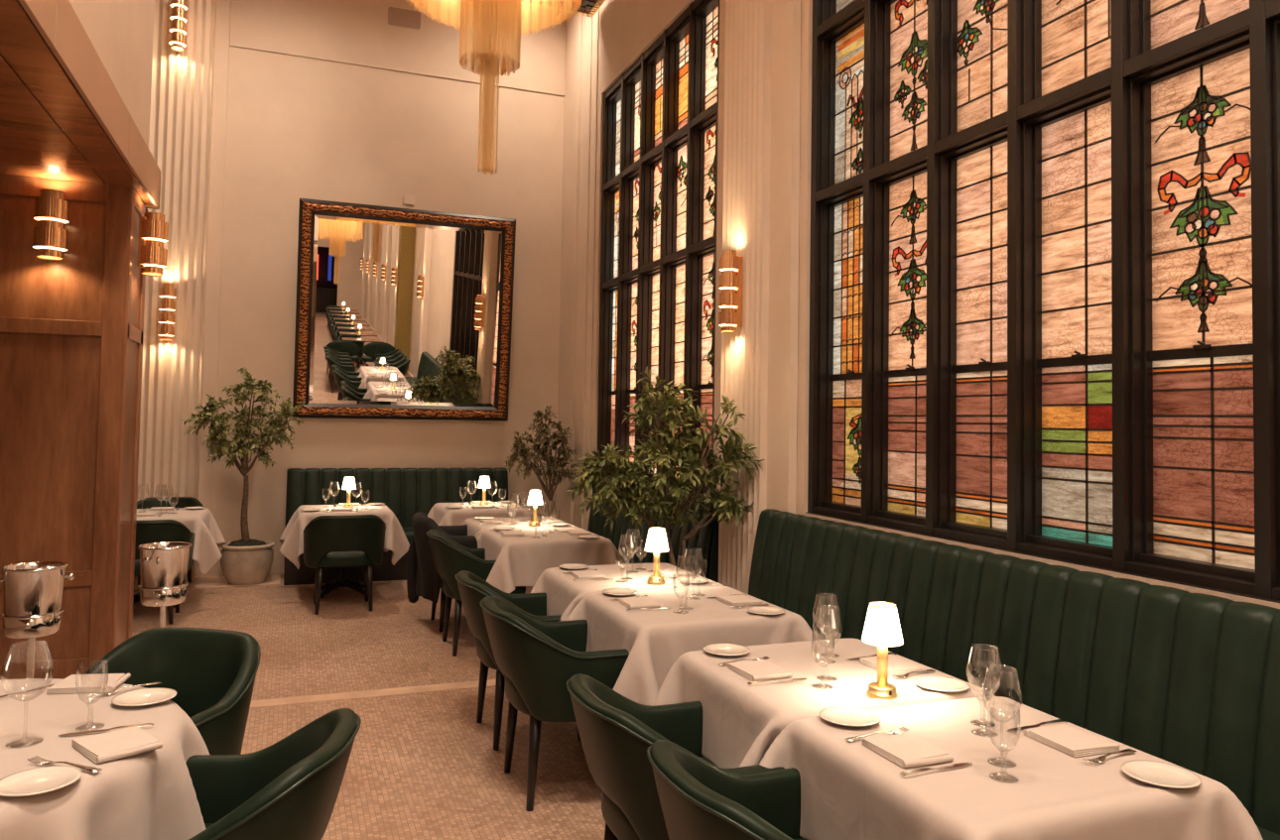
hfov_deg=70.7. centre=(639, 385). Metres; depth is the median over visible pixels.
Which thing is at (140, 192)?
trim
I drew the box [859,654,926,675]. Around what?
napkin
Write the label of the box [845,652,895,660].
table knife
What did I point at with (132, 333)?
trim
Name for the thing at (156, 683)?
fork
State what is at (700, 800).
armchair
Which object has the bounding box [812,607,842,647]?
bowl
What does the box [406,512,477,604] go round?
coat
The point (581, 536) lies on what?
bread plate
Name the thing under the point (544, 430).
tree
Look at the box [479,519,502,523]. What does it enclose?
napkin
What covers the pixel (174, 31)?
diffuser
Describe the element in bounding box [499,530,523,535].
napkin
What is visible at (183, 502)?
armchair
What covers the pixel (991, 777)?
water goblet
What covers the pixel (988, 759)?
wine glass
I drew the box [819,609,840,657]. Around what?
water goblet
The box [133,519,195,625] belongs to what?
armchair
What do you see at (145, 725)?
table knife
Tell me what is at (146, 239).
diffuser
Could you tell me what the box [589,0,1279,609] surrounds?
wall
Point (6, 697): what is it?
table knife
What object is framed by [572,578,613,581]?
table knife
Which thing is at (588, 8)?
frame
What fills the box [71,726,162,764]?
napkin
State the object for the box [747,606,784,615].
bread plate
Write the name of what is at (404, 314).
mirror glass
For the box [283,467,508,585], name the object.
banquette
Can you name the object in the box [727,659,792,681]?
napkin
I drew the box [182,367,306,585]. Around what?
tree
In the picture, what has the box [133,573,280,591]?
trim
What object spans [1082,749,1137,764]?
fork
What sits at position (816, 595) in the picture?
bowl
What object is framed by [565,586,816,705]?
tablecloth
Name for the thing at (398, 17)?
wall speaker
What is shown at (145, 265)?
diffuser
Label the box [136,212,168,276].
wall sconce
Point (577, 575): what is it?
napkin
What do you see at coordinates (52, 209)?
wall sconce
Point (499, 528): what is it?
bread plate
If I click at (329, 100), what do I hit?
wall
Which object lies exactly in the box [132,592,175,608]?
dining table
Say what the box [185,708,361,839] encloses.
armchair
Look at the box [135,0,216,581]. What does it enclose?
fluted column
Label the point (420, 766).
floor
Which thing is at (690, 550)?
wine glass
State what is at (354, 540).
armchair
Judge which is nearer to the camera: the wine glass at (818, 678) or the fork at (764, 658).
the wine glass at (818, 678)
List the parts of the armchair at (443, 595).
leg, leg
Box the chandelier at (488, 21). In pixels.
[406,0,581,175]
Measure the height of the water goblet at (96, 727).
0.168 m
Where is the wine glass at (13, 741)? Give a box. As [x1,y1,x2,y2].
[0,641,53,748]
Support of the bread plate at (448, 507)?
on the tablecloth at (443, 516)
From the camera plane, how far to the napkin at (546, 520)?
7.28 m
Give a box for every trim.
[0,0,153,205]
[18,0,160,209]
[112,187,147,649]
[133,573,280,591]
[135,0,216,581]
[250,679,495,708]
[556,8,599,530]
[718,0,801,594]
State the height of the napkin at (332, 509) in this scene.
0.016 m
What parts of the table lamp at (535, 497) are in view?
lamp shade, stem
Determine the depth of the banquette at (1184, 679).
3.27 m
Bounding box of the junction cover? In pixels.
[403,193,414,205]
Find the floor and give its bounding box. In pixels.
[131,574,605,839]
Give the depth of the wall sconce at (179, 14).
8.63 m
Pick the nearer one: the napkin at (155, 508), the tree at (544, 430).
the napkin at (155, 508)
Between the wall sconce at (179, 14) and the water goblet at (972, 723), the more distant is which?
the wall sconce at (179, 14)
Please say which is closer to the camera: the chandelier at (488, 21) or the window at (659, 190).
the chandelier at (488, 21)
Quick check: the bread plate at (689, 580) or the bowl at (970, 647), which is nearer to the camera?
the bowl at (970, 647)
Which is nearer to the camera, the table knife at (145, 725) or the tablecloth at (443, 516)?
the table knife at (145, 725)
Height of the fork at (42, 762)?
0.010 m
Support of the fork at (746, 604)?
on the tablecloth at (654, 640)
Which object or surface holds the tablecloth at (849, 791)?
on the dining table
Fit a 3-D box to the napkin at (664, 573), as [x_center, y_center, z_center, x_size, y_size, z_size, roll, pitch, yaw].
[0.180,1.024,4.935,0.152,0.016,0.183,2,-2,-21]
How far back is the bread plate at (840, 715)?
2.56 m
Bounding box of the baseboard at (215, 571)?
[195,563,284,577]
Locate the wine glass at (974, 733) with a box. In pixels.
[966,643,1003,737]
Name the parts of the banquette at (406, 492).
channelled backrest, seat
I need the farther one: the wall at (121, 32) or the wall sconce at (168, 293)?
the wall sconce at (168, 293)
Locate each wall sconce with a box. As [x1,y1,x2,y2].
[31,188,70,260]
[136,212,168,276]
[157,282,176,340]
[168,0,188,51]
[717,250,742,332]
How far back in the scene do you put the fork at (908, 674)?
3.01 m
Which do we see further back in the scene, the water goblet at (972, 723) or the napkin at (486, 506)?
the napkin at (486, 506)
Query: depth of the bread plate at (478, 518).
7.50 m
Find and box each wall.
[0,174,140,679]
[68,0,154,147]
[196,0,566,566]
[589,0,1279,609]
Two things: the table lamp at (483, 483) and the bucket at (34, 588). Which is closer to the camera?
the bucket at (34, 588)
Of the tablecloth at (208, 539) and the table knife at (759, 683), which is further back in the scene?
the tablecloth at (208, 539)
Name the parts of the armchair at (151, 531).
seat, backrest, leg, leg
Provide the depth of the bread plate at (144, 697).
2.63 m
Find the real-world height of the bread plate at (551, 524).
0.014 m
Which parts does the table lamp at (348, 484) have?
stem, lamp shade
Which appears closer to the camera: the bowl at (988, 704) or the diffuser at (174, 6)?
the bowl at (988, 704)
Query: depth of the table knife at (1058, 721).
2.53 m
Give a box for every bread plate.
[0,766,82,796]
[111,687,176,706]
[183,507,205,510]
[300,509,320,511]
[367,503,384,506]
[444,506,463,509]
[474,516,494,519]
[493,526,514,530]
[547,522,569,526]
[558,563,588,569]
[576,534,600,538]
[602,588,637,596]
[676,577,709,584]
[703,643,750,656]
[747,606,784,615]
[819,706,880,727]
[914,675,969,692]
[1121,760,1201,788]
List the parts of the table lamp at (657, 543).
stem, lamp shade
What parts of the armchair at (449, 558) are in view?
leg, seat, leg, backrest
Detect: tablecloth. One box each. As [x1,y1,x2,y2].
[0,678,209,839]
[136,508,225,574]
[278,504,409,569]
[427,502,532,525]
[461,516,577,537]
[476,527,624,593]
[530,562,723,621]
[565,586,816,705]
[653,639,995,768]
[759,696,1263,839]
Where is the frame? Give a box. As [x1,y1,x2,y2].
[521,0,605,17]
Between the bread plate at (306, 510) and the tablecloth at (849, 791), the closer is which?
the tablecloth at (849, 791)
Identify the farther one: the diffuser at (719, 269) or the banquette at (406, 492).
the banquette at (406, 492)
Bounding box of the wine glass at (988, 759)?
[981,664,1022,767]
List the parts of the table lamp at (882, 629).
stem, lamp shade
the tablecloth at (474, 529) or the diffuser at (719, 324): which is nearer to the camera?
the diffuser at (719, 324)
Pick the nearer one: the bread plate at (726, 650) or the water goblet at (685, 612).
the bread plate at (726, 650)
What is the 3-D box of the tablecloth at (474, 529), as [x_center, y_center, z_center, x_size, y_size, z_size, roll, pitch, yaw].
[-0.983,1.311,7.350,1.142,0.416,0.931,2,-2,-21]
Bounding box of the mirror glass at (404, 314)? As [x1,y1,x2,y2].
[312,218,498,403]
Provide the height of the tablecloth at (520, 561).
0.416 m
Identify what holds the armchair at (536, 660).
on the floor
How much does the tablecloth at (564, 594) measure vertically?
0.416 m
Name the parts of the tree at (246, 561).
pot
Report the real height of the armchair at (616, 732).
0.805 m
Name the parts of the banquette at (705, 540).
seat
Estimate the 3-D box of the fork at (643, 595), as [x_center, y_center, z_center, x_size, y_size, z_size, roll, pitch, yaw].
[-0.051,0.994,4.229,0.198,0.010,0.026,2,-3,-31]
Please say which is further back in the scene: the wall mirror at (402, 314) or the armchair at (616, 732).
the wall mirror at (402, 314)
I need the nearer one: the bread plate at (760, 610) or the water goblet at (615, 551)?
the bread plate at (760, 610)
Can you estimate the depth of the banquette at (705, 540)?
6.68 m
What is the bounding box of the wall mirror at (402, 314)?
[292,198,515,420]
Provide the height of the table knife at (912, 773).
0.008 m
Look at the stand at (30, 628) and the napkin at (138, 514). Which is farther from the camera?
the napkin at (138, 514)
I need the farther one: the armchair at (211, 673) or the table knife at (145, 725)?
the armchair at (211, 673)
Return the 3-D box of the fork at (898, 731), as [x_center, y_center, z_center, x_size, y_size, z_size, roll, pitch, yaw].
[0.635,0.934,2.419,0.198,0.010,0.026,2,-2,-24]
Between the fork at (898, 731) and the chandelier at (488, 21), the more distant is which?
the chandelier at (488, 21)
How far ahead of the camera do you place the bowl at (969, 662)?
2.54 m
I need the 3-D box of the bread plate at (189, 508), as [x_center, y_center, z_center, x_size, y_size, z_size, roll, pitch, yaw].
[-3.889,1.073,7.883,0.168,0.014,0.168,2,-2,-21]
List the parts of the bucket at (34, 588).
knob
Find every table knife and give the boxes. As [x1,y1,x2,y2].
[0,684,53,700]
[57,723,153,736]
[501,535,530,537]
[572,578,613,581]
[626,608,670,612]
[747,678,806,686]
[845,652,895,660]
[899,763,972,777]
[1007,719,1067,732]
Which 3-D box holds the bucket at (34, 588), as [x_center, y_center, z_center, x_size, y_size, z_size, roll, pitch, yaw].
[-2.531,0.886,3.767,0.236,0.268,0.236,0,-2,23]
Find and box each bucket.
[0,561,74,617]
[137,541,192,588]
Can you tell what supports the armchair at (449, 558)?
on the floor
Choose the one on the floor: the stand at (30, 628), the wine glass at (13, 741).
the stand at (30, 628)
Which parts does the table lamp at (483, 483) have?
stem, lamp shade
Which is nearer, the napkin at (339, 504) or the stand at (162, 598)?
the stand at (162, 598)
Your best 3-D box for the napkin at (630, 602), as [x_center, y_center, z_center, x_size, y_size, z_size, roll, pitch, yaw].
[-0.004,0.989,4.112,0.152,0.016,0.183,2,-2,-19]
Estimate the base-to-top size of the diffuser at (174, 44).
0.013 m
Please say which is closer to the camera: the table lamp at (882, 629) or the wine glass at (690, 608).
the table lamp at (882, 629)
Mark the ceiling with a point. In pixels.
(33, 144)
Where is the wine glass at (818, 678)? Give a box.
[812,606,842,681]
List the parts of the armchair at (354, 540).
leg, leg, backrest, seat, leg, leg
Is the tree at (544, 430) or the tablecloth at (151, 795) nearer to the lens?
the tablecloth at (151, 795)
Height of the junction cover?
0.110 m
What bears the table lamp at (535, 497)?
on the tablecloth at (474, 529)
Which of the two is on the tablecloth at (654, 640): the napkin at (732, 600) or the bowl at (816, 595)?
the napkin at (732, 600)
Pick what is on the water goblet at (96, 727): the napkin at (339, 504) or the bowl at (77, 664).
the bowl at (77, 664)
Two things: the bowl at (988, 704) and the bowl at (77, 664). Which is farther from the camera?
the bowl at (77, 664)
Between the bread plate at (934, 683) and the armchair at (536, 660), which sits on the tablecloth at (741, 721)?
the bread plate at (934, 683)
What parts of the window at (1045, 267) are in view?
glass pane, glass pane, glass pane, glass pane, glass pane, glass pane, glass pane, glass pane, glass pane, glass pane, meeting rail, sill, frame, glass pane, glass pane, glass pane, glass pane, glass pane, glass pane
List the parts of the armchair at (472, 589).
leg, seat, leg, backrest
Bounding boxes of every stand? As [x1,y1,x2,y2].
[0,608,64,678]
[137,582,189,628]
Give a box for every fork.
[27,756,101,773]
[90,681,161,696]
[610,595,647,601]
[717,656,769,665]
[732,604,768,608]
[844,727,908,742]
[892,669,936,678]
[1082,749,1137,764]
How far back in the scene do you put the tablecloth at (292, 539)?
7.91 m
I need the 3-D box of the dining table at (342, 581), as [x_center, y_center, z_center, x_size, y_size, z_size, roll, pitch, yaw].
[-2.686,1.500,8.190,0.740,0.753,0.740,2,-2,-21]
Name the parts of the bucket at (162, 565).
knob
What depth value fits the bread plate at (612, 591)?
4.36 m
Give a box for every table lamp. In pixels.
[342,476,356,508]
[477,475,491,506]
[526,489,542,526]
[644,527,668,584]
[861,601,903,699]
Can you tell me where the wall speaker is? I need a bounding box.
[386,5,422,30]
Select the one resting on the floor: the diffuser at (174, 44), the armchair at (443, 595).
the armchair at (443, 595)
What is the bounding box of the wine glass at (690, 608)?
[675,555,697,610]
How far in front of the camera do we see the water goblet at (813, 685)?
2.87 m
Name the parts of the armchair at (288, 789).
seat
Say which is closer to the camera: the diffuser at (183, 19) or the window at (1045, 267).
the window at (1045, 267)
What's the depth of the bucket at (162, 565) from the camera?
4.33 m
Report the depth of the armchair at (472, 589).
4.43 m
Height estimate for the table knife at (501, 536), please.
0.008 m
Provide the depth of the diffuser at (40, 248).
5.30 m
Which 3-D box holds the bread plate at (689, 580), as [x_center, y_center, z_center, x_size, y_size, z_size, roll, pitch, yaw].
[0.276,1.018,4.699,0.168,0.014,0.168,2,-2,-21]
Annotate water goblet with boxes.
[75,663,108,731]
[615,550,629,582]
[672,574,689,614]
[811,633,834,689]
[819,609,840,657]
[968,661,997,727]
[987,704,1021,783]
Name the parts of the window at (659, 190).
glass pane, glass pane, glass pane, glass pane, glass pane, glass pane, glass pane, glass pane, glass pane, glass pane, glass pane, meeting rail, glass pane, glass pane, glass pane, glass pane, glass pane, glass pane, glass pane, glass pane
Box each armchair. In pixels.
[84,627,260,755]
[133,497,203,588]
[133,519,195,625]
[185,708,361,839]
[303,514,385,615]
[426,529,525,656]
[430,528,448,632]
[454,570,581,751]
[479,596,629,811]
[566,673,784,839]
[646,740,807,839]
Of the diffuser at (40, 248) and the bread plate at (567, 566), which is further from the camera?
the diffuser at (40, 248)
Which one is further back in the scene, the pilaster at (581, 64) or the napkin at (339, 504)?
the pilaster at (581, 64)
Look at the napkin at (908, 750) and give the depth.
2.28 m
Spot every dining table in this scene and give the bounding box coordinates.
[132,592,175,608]
[320,567,365,598]
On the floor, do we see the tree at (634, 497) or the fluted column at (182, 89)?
the tree at (634, 497)
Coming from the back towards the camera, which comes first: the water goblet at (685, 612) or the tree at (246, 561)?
the tree at (246, 561)
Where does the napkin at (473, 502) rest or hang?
on the tablecloth at (443, 516)
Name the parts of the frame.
frame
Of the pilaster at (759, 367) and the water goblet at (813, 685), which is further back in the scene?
the pilaster at (759, 367)
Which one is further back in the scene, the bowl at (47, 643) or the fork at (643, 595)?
the fork at (643, 595)
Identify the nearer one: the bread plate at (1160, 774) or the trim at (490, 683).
the bread plate at (1160, 774)
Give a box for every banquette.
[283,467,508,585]
[587,482,718,583]
[748,509,1279,839]
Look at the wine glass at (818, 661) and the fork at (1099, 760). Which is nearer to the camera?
the fork at (1099, 760)
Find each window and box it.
[597,0,719,493]
[806,0,1279,606]
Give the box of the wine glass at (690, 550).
[683,549,703,600]
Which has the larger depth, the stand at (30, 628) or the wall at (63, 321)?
the wall at (63, 321)
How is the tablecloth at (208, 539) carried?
on the dining table at (137, 597)
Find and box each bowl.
[0,642,53,701]
[75,663,108,704]
[812,595,839,633]
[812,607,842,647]
[966,646,1003,696]
[968,661,997,701]
[981,668,1022,722]
[987,704,1021,752]
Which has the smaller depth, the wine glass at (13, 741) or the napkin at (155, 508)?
the wine glass at (13, 741)
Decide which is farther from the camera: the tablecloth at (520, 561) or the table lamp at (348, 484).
the table lamp at (348, 484)
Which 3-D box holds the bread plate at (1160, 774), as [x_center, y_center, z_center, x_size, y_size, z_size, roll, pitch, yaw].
[1.246,0.935,2.160,0.168,0.014,0.168,2,-2,-21]
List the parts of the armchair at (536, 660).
leg, seat, leg, backrest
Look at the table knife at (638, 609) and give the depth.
3.98 m
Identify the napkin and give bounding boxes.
[46,673,130,694]
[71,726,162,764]
[136,512,156,516]
[149,507,174,511]
[331,508,353,511]
[338,503,359,507]
[471,501,492,504]
[471,505,494,509]
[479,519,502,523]
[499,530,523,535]
[537,518,560,523]
[565,530,591,535]
[569,570,605,579]
[618,597,660,609]
[659,568,691,577]
[716,595,762,606]
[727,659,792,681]
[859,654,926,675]
[862,733,953,768]
[1023,724,1119,758]
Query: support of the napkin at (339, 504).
on the tablecloth at (292, 539)
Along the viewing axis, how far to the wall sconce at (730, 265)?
5.92 m
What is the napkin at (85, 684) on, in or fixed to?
on the tablecloth at (151, 795)
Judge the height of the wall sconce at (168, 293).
0.534 m
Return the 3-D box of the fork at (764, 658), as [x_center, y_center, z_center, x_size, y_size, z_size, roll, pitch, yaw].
[0.361,0.958,3.142,0.198,0.010,0.026,2,-2,-24]
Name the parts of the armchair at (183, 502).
backrest, leg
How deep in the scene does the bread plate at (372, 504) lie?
8.50 m
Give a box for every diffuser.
[33,246,67,252]
[34,217,68,223]
[143,263,166,267]
[144,238,167,242]
[169,28,186,34]
[169,41,186,47]
[170,3,187,9]
[170,15,186,22]
[719,268,737,270]
[719,324,736,326]
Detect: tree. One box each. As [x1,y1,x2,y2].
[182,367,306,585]
[502,405,577,516]
[565,367,764,569]
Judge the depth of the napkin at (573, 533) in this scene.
6.55 m
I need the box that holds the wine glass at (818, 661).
[812,595,839,663]
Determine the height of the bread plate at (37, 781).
0.014 m
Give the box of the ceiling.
[0,0,140,187]
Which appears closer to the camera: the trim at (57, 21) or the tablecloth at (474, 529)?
the trim at (57, 21)
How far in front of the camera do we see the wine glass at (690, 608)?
4.04 m
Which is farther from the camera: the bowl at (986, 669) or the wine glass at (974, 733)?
the wine glass at (974, 733)
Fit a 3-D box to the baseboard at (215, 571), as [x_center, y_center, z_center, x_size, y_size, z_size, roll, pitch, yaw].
[-4.175,1.822,8.845,7.060,0.110,0.021,2,-2,-21]
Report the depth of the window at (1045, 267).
3.83 m
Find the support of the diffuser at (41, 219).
attached to the wall sconce at (52, 209)
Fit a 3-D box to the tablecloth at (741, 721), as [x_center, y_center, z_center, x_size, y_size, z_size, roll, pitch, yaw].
[0.621,1.173,3.132,1.142,0.416,0.931,2,-2,-21]
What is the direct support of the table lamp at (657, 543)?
on the tablecloth at (564, 594)
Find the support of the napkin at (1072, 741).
on the tablecloth at (849, 791)
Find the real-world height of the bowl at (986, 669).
0.132 m

